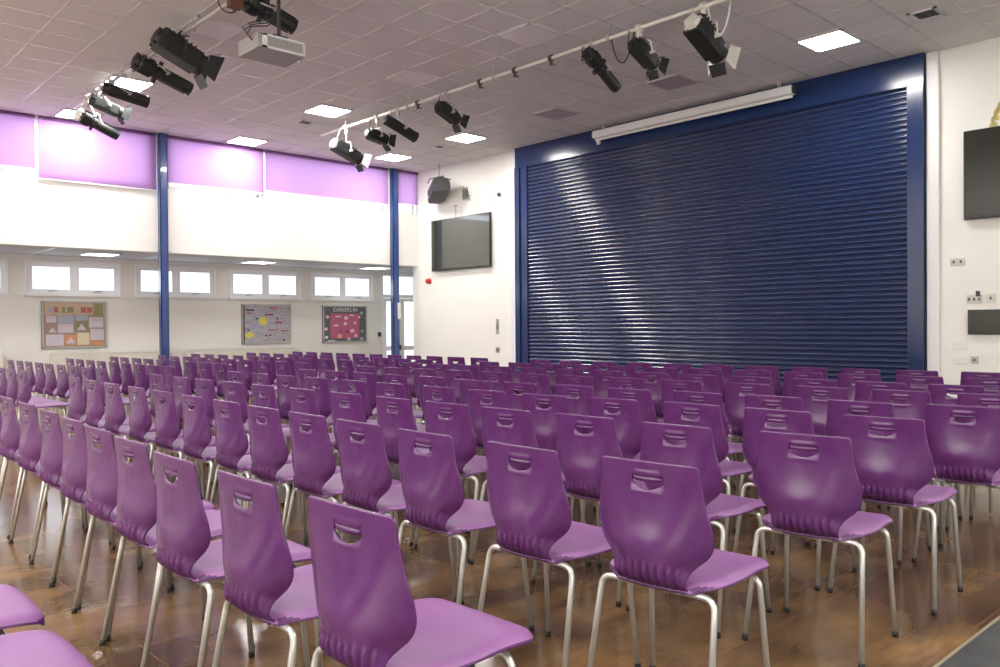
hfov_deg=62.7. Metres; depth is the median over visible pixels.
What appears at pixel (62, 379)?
chair
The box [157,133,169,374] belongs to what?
steel post
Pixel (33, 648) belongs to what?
chair
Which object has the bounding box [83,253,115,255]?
diffuser
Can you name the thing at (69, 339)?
poster
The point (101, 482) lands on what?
chair
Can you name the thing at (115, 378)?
chair
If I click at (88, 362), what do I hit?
chair
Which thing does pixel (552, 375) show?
chair
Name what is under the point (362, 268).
diffuser
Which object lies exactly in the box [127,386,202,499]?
chair
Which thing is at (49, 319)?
poster
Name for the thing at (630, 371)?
chair
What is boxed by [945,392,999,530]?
chair
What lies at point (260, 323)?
noticeboard
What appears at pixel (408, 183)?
roller blind
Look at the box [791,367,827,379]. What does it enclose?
chair
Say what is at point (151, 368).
chair
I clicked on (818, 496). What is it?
chair
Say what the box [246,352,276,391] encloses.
chair
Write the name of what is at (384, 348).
door
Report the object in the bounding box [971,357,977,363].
socket
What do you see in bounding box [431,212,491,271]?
television
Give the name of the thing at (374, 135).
lantern
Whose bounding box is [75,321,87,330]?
poster
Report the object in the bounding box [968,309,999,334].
television
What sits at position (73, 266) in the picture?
window
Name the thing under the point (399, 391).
chair
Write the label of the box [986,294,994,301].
light switch
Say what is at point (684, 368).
chair
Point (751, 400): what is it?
chair
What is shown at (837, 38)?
recessed light
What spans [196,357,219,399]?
chair
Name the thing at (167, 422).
chair
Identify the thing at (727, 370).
chair
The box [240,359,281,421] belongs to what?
chair
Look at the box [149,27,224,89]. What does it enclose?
lantern
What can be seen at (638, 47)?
lantern
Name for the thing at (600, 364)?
chair
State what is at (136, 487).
chair
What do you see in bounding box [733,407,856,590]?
chair
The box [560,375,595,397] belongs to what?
chair
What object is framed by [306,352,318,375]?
chair
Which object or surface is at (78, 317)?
poster
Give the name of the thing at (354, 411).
chair
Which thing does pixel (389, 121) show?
lantern
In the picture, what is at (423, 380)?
chair
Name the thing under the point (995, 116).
wall decoration
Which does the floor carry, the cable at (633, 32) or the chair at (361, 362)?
the chair at (361, 362)
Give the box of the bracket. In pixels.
[453,190,491,216]
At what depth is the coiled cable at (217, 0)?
8.41 m
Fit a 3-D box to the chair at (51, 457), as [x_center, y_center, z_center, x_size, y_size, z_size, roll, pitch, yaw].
[-2.314,0.865,4.656,0.543,0.889,0.497,-1,1,-42]
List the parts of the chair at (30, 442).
leg, backrest, seat, leg, leg, leg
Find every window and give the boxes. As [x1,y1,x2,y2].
[0,121,38,173]
[0,258,9,295]
[24,259,122,296]
[134,264,217,298]
[169,186,258,197]
[228,268,302,300]
[265,197,382,210]
[310,272,374,301]
[398,205,412,213]
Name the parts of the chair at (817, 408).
backrest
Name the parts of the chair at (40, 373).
backrest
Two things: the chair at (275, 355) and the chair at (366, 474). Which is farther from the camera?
the chair at (275, 355)
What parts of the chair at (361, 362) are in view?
backrest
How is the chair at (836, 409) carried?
on the floor
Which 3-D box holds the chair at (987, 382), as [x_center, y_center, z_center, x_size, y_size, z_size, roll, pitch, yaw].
[4.067,0.792,6.698,0.539,0.877,0.493,-1,1,-44]
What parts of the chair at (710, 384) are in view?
backrest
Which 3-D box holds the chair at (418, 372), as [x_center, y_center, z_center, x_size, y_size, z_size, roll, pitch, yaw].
[-0.631,0.813,8.800,0.543,0.889,0.497,-1,1,-42]
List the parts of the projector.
casing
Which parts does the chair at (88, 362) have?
backrest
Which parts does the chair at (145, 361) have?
backrest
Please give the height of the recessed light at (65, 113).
0.017 m
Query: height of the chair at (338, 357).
0.877 m
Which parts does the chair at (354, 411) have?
backrest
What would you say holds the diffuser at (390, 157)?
attached to the recessed light at (389, 156)
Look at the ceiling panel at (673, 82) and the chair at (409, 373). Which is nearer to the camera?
the chair at (409, 373)
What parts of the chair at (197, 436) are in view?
backrest, leg, seat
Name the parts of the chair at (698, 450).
backrest, leg, seat, leg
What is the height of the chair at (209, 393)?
0.889 m
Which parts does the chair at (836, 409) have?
backrest, leg, leg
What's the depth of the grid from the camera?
11.23 m
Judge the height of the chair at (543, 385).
0.889 m
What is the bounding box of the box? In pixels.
[227,0,243,10]
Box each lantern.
[73,94,120,139]
[88,88,131,124]
[101,78,149,107]
[130,52,193,95]
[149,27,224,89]
[232,0,297,34]
[329,124,371,171]
[364,114,395,151]
[383,107,418,142]
[434,90,469,132]
[581,40,620,92]
[627,24,669,80]
[683,2,740,77]
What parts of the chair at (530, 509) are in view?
leg, backrest, leg, seat, leg, leg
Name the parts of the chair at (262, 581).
leg, backrest, seat, leg, leg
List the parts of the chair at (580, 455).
backrest, leg, seat, leg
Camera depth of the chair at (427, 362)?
11.11 m
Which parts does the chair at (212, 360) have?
backrest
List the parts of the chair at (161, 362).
backrest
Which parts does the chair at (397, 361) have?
backrest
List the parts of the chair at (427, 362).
backrest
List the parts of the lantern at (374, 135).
barn door, barn door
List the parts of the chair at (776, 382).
backrest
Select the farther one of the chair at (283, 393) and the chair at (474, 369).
the chair at (474, 369)
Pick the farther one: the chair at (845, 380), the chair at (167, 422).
the chair at (845, 380)
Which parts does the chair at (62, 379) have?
backrest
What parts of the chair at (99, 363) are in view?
backrest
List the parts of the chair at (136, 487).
leg, backrest, leg, seat, leg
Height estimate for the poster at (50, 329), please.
0.170 m
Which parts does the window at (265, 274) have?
sash, sill, sash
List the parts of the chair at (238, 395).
backrest, leg, seat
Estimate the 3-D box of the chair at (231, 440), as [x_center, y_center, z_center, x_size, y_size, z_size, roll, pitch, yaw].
[-1.516,0.854,5.178,0.543,0.889,0.497,-1,1,-43]
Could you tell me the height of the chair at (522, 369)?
0.877 m
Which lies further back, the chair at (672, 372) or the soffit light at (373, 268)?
the soffit light at (373, 268)
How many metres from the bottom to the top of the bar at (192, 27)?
0.195 m
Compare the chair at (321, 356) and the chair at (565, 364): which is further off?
the chair at (321, 356)
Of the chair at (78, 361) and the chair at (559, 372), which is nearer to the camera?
the chair at (559, 372)
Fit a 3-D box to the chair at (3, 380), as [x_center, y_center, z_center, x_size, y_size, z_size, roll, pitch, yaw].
[-5.711,0.836,9.803,0.539,0.877,0.493,-1,1,-43]
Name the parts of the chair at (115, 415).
backrest, seat, leg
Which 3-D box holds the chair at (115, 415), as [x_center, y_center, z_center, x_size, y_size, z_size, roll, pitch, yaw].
[-3.028,0.849,6.886,0.543,0.889,0.497,-1,1,-43]
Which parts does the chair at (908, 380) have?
backrest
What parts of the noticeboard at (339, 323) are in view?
panel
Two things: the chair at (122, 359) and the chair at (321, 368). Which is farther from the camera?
the chair at (122, 359)
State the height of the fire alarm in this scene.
0.140 m
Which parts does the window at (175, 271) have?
sash, sill, sash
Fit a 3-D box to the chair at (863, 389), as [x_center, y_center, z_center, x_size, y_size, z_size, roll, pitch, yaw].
[3.053,0.802,6.395,0.539,0.877,0.493,-1,1,-43]
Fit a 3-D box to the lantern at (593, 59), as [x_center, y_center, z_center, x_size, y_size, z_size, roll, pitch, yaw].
[1.268,-3.316,10.196,0.645,0.553,0.300,-1,1,-43]
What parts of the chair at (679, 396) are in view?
backrest, leg, seat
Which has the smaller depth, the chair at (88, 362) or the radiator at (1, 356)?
the chair at (88, 362)
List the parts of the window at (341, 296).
sash, sill, sash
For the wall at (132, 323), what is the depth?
17.42 m
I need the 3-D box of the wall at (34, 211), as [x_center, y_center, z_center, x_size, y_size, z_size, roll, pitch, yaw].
[-8.683,-2.566,13.171,18.200,2.190,0.200,-1,1,-43]
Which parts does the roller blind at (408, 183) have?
pull cord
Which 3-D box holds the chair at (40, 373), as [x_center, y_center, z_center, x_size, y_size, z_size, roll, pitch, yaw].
[-6.020,0.825,11.153,0.539,0.877,0.493,-1,1,-44]
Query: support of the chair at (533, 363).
on the floor
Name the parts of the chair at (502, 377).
backrest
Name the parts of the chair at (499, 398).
backrest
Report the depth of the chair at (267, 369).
10.99 m
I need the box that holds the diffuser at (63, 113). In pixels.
[57,110,95,117]
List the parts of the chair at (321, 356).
backrest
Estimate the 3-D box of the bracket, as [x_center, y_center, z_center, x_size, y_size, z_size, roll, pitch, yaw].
[-0.603,-2.801,17.829,0.003,0.470,1.275,-1,1,-43]
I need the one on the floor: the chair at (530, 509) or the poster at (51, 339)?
the chair at (530, 509)
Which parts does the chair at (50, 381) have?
backrest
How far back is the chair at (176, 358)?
13.16 m
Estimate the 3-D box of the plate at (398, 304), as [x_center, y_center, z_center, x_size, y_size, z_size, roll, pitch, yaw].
[-2.299,-0.517,18.728,0.090,0.370,0.010,-1,1,-43]
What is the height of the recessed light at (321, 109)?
0.017 m
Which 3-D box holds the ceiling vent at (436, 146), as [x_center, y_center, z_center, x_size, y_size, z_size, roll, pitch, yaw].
[-1.212,-3.736,16.414,0.240,0.016,0.240,-1,1,-43]
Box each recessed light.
[54,108,102,118]
[99,75,154,91]
[226,136,267,145]
[303,104,352,117]
[374,153,411,161]
[444,133,486,142]
[796,29,861,52]
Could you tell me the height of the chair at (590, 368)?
0.877 m
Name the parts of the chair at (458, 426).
leg, backrest, leg, leg, seat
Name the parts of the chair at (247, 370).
backrest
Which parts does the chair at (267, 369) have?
backrest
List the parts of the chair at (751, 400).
leg, backrest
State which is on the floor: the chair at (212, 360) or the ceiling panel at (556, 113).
the chair at (212, 360)
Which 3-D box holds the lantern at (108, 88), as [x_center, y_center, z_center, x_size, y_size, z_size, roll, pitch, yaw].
[-5.284,-3.393,11.586,0.641,0.326,0.300,-1,1,-43]
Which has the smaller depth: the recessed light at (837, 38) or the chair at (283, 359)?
the recessed light at (837, 38)
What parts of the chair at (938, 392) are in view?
backrest, leg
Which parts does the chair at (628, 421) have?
backrest, seat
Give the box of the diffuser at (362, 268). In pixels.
[362,268,389,269]
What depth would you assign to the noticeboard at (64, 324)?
16.02 m
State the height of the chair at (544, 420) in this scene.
0.889 m
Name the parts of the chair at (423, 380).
backrest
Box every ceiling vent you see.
[294,119,315,124]
[431,145,447,148]
[906,6,945,21]
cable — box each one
[217,0,236,13]
[462,186,469,200]
[611,32,634,62]
[707,0,731,35]
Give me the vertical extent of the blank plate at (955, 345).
0.090 m
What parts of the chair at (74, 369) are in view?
backrest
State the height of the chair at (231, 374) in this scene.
0.889 m
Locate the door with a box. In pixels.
[380,274,413,357]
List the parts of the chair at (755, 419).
leg, seat, leg, backrest, leg, leg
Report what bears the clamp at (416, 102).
attached to the bar at (608, 38)
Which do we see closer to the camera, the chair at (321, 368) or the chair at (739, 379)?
the chair at (739, 379)
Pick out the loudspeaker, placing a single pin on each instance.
(439, 188)
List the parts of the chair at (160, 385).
backrest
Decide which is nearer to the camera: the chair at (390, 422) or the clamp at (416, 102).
the chair at (390, 422)
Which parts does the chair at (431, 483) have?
leg, backrest, seat, leg, leg, leg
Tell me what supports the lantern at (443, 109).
attached to the bar at (608, 38)
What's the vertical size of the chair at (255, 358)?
0.877 m
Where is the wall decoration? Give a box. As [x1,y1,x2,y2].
[989,102,999,126]
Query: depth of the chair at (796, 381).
6.59 m
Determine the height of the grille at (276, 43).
0.140 m
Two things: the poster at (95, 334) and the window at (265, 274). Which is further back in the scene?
the window at (265, 274)
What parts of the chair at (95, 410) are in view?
backrest, seat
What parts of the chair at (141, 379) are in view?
backrest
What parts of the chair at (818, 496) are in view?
leg, leg, backrest, seat, leg, leg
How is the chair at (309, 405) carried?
on the floor
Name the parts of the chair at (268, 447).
leg, backrest, leg, seat, leg, leg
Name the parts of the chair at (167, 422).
leg, backrest, leg, seat, leg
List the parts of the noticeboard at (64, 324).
foil panel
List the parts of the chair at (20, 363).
backrest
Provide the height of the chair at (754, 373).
0.877 m
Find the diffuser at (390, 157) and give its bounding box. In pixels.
[377,154,409,160]
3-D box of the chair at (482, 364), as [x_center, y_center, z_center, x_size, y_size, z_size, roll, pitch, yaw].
[0.027,0.787,10.403,0.539,0.877,0.493,-1,1,-42]
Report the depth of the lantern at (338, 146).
14.13 m
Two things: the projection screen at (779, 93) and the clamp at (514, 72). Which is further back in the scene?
the projection screen at (779, 93)
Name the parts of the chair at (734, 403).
backrest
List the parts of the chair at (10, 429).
leg, backrest, seat, leg, leg, leg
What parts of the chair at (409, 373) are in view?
backrest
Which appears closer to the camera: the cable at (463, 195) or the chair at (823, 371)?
the chair at (823, 371)
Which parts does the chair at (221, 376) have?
backrest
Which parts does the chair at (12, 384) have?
backrest, seat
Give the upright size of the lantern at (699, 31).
0.734 m
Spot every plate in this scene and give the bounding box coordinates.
[397,303,400,318]
[952,342,965,348]
[953,356,966,362]
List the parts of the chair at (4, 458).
backrest, leg, leg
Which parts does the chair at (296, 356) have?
backrest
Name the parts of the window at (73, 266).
sash, sill, sash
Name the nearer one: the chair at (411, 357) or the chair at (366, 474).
the chair at (366, 474)
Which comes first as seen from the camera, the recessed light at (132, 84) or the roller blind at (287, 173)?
the recessed light at (132, 84)
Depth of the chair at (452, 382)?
8.31 m
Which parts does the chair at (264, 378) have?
backrest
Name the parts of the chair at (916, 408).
backrest, leg, leg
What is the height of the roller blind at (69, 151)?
1.098 m
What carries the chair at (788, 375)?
on the floor
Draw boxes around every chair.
[0,368,47,407]
[0,396,84,538]
[0,412,62,514]
[0,584,44,634]
[0,630,92,666]
[5,359,43,415]
[6,368,59,418]
[9,401,110,558]
[15,360,52,409]
[17,370,68,423]
[25,361,63,414]
[29,408,142,583]
[35,362,65,410]
[40,363,88,429]
[49,416,174,609]
[56,364,69,417]
[62,358,74,414]
[68,365,114,435]
[68,377,129,460]
[71,425,216,641]
[75,359,86,381]
[81,367,128,435]
[83,360,122,414]
[85,379,153,462]
[95,368,149,439]
[97,361,124,408]
[99,436,254,666]
[103,382,172,482]
[109,362,148,400]
[110,356,121,384]
[120,357,129,414]
[121,363,151,416]
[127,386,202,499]
[129,358,141,409]
[134,364,149,406]
[140,451,310,666]
[143,359,154,416]
[148,365,195,410]
[149,374,208,463]
[152,390,228,499]
[156,359,193,394]
[158,355,168,366]
[164,366,212,435]
[169,360,194,394]
[170,356,181,369]
[170,376,223,464]
[180,361,223,423]
[181,394,262,500]
[182,356,217,396]
[191,353,199,367]
[191,378,247,484]
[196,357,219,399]
[199,362,216,393]
[205,354,214,363]
[210,358,247,404]
[210,399,303,540]
[212,470,322,666]
[215,363,252,398]
[217,381,292,486]
[218,355,252,404]
[222,359,249,413]
[227,371,248,437]
[233,355,243,371]
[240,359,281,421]
[245,405,346,542]
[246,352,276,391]
[247,356,275,382]
[248,384,294,488]
[251,373,284,423]
[257,360,282,421]
[259,353,270,367]
[263,356,277,400]
[273,353,283,367]
[275,361,291,424]
[276,375,336,461]
[281,357,294,375]
[281,387,335,505]
[285,411,400,542]
[288,354,318,398]
[292,351,302,359]
[294,362,309,387]
[298,358,313,369]
[298,369,328,432]
[303,355,318,377]
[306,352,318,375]
[306,377,372,447]
[308,495,533,666]
[317,359,334,385]
[320,355,336,379]
[321,352,334,367]
[325,370,376,418]
[330,392,417,455]
[336,353,347,363]
[336,356,349,370]
[336,379,376,465]
[336,419,457,601]
[337,359,353,390]
[352,353,364,371]
[353,372,376,417]
[355,357,368,371]
[356,366,377,382]
[359,360,378,418]
[369,354,382,363]
[374,357,391,381]
[376,382,425,431]
[376,396,466,545]
[383,374,422,418]
[384,367,416,404]
[387,355,402,366]
[394,358,412,409]
[398,428,533,630]
[403,362,425,424]
[406,355,422,409]
[413,359,432,409]
[414,368,436,419]
[414,401,486,562]
[419,376,484,473]
[422,385,455,423]
[426,356,442,371]
[430,363,449,385]
[447,357,464,378]
[447,370,474,403]
[457,365,480,388]
[459,379,491,412]
[464,389,512,496]
[469,441,640,666]
[470,357,487,368]
[470,406,589,582]
[476,371,508,454]
[479,361,499,379]
[488,366,514,390]
[503,382,540,409]
[508,362,530,393]
[519,373,551,408]
[520,367,545,382]
[522,393,573,520]
[529,360,551,371]
[539,363,562,394]
[543,413,647,606]
[555,384,595,509]
[556,369,583,385]
[559,360,581,368]
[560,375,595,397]
[573,364,598,380]
[580,396,641,522]
[587,455,769,666]
[592,361,616,379]
[593,370,625,409]
[607,387,657,478]
[608,366,636,387]
[609,377,663,422]
[626,362,651,371]
[626,421,771,637]
[635,372,668,418]
[647,367,679,390]
[661,379,735,487]
[664,363,691,379]
[664,401,767,553]
[674,390,759,527]
[680,374,744,459]
[689,368,724,404]
[703,364,736,442]
[724,382,774,488]
[727,376,776,456]
[728,370,780,458]
[733,394,808,545]
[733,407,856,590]
[740,365,782,442]
[742,430,898,666]
[783,371,822,396]
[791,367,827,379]
[791,378,837,399]
[796,385,879,507]
[815,399,931,564]
[827,414,962,615]
[838,373,880,413]
[841,368,879,382]
[854,381,933,484]
[865,389,961,529]
[896,370,938,386]
[896,375,949,483]
[912,403,999,562]
[928,384,992,512]
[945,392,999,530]
[960,371,999,389]
[964,377,999,406]
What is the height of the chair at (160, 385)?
0.889 m
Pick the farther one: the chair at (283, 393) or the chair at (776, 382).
the chair at (776, 382)
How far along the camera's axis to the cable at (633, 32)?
9.76 m
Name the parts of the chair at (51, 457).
leg, backrest, seat, leg, leg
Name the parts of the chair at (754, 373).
backrest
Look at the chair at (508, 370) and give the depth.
9.01 m
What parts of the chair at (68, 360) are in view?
backrest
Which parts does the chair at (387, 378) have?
backrest, seat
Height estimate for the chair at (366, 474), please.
0.889 m
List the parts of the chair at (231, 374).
backrest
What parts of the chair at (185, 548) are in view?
leg, backrest, leg, seat, leg, leg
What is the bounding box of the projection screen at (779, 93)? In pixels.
[591,82,796,144]
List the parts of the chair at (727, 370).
backrest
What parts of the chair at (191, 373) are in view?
backrest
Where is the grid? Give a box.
[0,0,999,172]
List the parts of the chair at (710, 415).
backrest, leg, seat, leg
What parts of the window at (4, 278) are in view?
sash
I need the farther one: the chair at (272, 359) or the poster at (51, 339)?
the poster at (51, 339)
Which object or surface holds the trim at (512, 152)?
attached to the wall at (455, 315)
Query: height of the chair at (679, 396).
0.889 m
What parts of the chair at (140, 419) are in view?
backrest, leg, seat, leg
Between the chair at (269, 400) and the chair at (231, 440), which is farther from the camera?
the chair at (269, 400)
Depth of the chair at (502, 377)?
7.96 m
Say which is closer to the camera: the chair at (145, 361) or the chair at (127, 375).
the chair at (127, 375)
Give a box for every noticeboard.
[41,301,106,348]
[241,304,290,343]
[322,305,366,342]
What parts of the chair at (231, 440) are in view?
leg, backrest, leg, seat, leg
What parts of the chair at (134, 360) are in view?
backrest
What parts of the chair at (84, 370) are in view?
backrest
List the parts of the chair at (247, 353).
backrest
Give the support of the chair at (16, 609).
on the floor
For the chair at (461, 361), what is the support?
on the floor
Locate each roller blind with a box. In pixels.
[0,110,35,169]
[38,116,157,192]
[167,135,264,194]
[265,150,387,204]
[398,170,418,206]
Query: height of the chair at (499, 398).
0.889 m
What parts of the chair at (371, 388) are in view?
seat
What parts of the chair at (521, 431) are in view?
leg, backrest, leg, leg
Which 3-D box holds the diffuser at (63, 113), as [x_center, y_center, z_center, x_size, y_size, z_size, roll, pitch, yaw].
[-7.079,-3.665,13.774,0.550,0.012,0.544,-1,1,-43]
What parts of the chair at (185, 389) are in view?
backrest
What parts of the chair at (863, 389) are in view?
backrest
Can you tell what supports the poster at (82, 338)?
attached to the noticeboard at (64, 324)
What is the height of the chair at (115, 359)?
0.877 m
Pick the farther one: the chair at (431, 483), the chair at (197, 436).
the chair at (197, 436)
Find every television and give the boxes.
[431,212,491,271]
[963,126,999,219]
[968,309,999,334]
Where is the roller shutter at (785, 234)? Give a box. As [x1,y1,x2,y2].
[514,52,926,395]
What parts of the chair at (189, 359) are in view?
backrest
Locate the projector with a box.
[238,0,304,67]
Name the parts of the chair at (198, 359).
backrest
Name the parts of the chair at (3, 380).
backrest, seat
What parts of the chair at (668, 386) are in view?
backrest, leg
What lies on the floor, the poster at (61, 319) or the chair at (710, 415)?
the chair at (710, 415)
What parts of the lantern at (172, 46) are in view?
barn door, barn door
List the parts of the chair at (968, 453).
leg, leg, backrest, seat, leg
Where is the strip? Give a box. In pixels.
[496,319,498,333]
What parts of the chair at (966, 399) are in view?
leg, leg, backrest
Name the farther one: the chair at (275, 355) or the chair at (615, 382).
the chair at (275, 355)
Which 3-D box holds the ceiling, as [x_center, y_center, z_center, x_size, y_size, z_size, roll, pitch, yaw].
[-2.154,-3.694,6.240,18.400,0.100,19.100,-1,1,-43]
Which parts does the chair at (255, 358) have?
backrest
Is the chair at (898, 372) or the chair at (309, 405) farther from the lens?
the chair at (898, 372)
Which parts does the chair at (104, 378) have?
backrest, seat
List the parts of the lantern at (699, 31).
barn door, barn door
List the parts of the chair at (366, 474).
backrest, seat, leg, leg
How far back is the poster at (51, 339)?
15.80 m
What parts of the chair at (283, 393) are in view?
backrest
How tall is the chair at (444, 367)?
0.877 m
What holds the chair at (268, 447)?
on the floor
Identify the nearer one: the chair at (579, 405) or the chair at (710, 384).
the chair at (579, 405)
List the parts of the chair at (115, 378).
backrest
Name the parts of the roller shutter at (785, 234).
guide rail, guide rail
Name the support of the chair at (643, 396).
on the floor
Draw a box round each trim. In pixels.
[0,253,412,274]
[28,248,412,270]
[510,150,515,361]
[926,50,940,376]
[933,616,999,666]
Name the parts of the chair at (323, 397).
backrest, seat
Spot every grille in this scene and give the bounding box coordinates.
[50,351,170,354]
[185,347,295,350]
[262,33,304,56]
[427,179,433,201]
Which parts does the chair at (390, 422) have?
backrest, seat, leg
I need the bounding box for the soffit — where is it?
[0,245,412,272]
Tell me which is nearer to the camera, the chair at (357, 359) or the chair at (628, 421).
the chair at (628, 421)
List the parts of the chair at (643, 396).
backrest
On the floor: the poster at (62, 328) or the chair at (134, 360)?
the chair at (134, 360)
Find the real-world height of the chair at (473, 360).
0.877 m
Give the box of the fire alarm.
[425,278,431,283]
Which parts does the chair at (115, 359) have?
backrest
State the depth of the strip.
17.27 m
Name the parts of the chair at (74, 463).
leg, backrest, leg, seat, leg, leg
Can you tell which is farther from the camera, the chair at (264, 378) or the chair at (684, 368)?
the chair at (684, 368)
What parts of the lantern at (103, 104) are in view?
barn door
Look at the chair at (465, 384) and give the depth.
6.83 m
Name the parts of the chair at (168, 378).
backrest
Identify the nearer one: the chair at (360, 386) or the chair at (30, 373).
the chair at (360, 386)
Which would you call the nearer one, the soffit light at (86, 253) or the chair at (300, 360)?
the chair at (300, 360)
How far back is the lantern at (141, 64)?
10.50 m
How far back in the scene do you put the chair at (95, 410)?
7.10 m
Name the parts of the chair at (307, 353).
backrest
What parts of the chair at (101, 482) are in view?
leg, backrest, leg, seat, leg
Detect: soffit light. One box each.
[78,252,121,256]
[239,261,277,263]
[358,267,389,269]
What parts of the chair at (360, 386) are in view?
backrest, seat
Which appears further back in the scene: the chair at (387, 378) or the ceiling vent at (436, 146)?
the ceiling vent at (436, 146)
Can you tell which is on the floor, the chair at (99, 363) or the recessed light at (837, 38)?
the chair at (99, 363)
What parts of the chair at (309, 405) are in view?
leg, backrest, seat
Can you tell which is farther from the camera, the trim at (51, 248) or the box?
the trim at (51, 248)
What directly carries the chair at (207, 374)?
on the floor
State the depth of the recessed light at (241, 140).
15.79 m
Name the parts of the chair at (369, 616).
leg, backrest, seat, leg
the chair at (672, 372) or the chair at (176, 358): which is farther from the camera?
the chair at (176, 358)
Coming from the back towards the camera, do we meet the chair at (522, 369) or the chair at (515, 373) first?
the chair at (515, 373)
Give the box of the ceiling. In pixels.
[0,0,999,172]
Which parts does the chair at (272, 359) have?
backrest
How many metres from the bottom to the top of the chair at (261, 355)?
0.877 m
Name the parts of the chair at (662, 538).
leg, leg, backrest, seat, leg, leg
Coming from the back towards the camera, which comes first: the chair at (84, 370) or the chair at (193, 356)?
the chair at (193, 356)
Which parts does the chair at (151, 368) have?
backrest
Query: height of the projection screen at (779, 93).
0.330 m
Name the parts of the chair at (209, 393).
backrest, leg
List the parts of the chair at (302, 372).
backrest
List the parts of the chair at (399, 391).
backrest, seat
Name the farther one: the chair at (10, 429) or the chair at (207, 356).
the chair at (207, 356)
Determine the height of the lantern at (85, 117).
0.629 m
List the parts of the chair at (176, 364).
backrest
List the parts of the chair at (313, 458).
leg, backrest, leg, leg, seat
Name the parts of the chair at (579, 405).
backrest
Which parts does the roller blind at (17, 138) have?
pull cord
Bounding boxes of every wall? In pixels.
[0,115,417,266]
[0,257,380,398]
[413,37,999,397]
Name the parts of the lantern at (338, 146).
barn door, barn door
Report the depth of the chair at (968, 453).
4.41 m
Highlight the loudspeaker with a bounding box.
[427,175,450,203]
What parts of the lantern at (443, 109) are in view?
barn door, barn door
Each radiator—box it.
[0,355,3,374]
[49,351,170,398]
[185,347,295,365]
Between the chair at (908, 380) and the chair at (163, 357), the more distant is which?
the chair at (163, 357)
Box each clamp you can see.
[415,100,421,108]
[477,79,483,88]
[511,67,518,76]
[547,54,554,65]
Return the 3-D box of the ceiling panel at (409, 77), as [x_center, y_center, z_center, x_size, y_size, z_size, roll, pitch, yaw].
[-1.246,-3.690,11.886,0.590,0.017,0.584,-1,1,-43]
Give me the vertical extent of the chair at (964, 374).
0.877 m
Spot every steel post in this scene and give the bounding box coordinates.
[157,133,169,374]
[390,168,399,360]
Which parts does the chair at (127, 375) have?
backrest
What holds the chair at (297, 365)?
on the floor
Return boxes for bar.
[72,2,226,108]
[321,0,728,136]
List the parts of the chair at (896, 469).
leg, leg, backrest, seat, leg, leg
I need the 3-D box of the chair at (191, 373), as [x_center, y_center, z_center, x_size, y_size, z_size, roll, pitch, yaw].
[-3.975,0.810,11.093,0.539,0.877,0.493,-1,1,-43]
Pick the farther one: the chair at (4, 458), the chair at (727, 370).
the chair at (727, 370)
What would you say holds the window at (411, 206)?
in the wall at (34, 211)
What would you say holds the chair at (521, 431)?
on the floor
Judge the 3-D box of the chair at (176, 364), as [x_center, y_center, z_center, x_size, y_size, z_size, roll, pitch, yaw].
[-4.322,0.809,11.453,0.539,0.877,0.493,-1,1,-43]
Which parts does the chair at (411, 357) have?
backrest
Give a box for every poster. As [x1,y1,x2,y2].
[46,316,55,322]
[46,325,56,333]
[46,334,63,345]
[57,315,73,323]
[58,324,72,332]
[65,335,75,344]
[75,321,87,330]
[76,315,87,319]
[77,333,89,344]
[89,317,102,326]
[90,329,103,339]
[90,341,103,344]
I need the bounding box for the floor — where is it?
[0,391,999,666]
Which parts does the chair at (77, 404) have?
backrest, seat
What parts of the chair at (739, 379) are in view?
backrest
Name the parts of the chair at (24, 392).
backrest, seat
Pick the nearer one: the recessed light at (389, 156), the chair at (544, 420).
the chair at (544, 420)
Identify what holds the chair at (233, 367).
on the floor
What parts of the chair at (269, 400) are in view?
backrest, seat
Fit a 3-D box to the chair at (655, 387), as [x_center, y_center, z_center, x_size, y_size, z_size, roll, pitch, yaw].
[1.580,0.800,7.826,0.539,0.877,0.493,-1,1,-43]
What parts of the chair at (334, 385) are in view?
backrest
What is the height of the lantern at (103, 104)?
0.470 m
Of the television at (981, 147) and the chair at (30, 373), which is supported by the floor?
the chair at (30, 373)
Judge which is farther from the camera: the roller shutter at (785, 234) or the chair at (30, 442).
the roller shutter at (785, 234)
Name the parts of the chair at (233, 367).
backrest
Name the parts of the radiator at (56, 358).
panel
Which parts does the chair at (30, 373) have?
backrest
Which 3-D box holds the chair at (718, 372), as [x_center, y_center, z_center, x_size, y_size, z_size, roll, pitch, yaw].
[2.225,0.790,8.396,0.539,0.877,0.493,-1,1,-43]
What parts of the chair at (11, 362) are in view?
backrest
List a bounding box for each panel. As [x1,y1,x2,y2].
[179,15,245,41]
[385,69,442,86]
[496,22,562,46]
[532,107,580,119]
[645,74,700,90]
[967,295,981,302]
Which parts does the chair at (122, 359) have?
backrest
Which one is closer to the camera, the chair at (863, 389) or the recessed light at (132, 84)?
the chair at (863, 389)
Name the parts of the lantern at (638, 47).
barn door, barn door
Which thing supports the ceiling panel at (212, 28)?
attached to the ceiling
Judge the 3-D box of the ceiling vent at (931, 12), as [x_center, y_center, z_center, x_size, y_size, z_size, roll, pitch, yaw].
[4.960,-3.716,9.550,0.320,0.016,0.320,-1,1,-43]
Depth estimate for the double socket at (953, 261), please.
10.73 m
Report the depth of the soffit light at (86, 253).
15.43 m
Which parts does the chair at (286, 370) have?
backrest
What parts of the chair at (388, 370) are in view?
backrest, seat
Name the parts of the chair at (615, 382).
backrest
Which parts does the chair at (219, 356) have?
backrest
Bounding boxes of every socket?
[950,258,964,265]
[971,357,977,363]
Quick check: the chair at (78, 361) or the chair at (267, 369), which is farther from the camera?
the chair at (78, 361)
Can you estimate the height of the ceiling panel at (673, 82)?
0.017 m
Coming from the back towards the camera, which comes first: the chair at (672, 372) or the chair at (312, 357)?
the chair at (312, 357)
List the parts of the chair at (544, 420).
backrest, leg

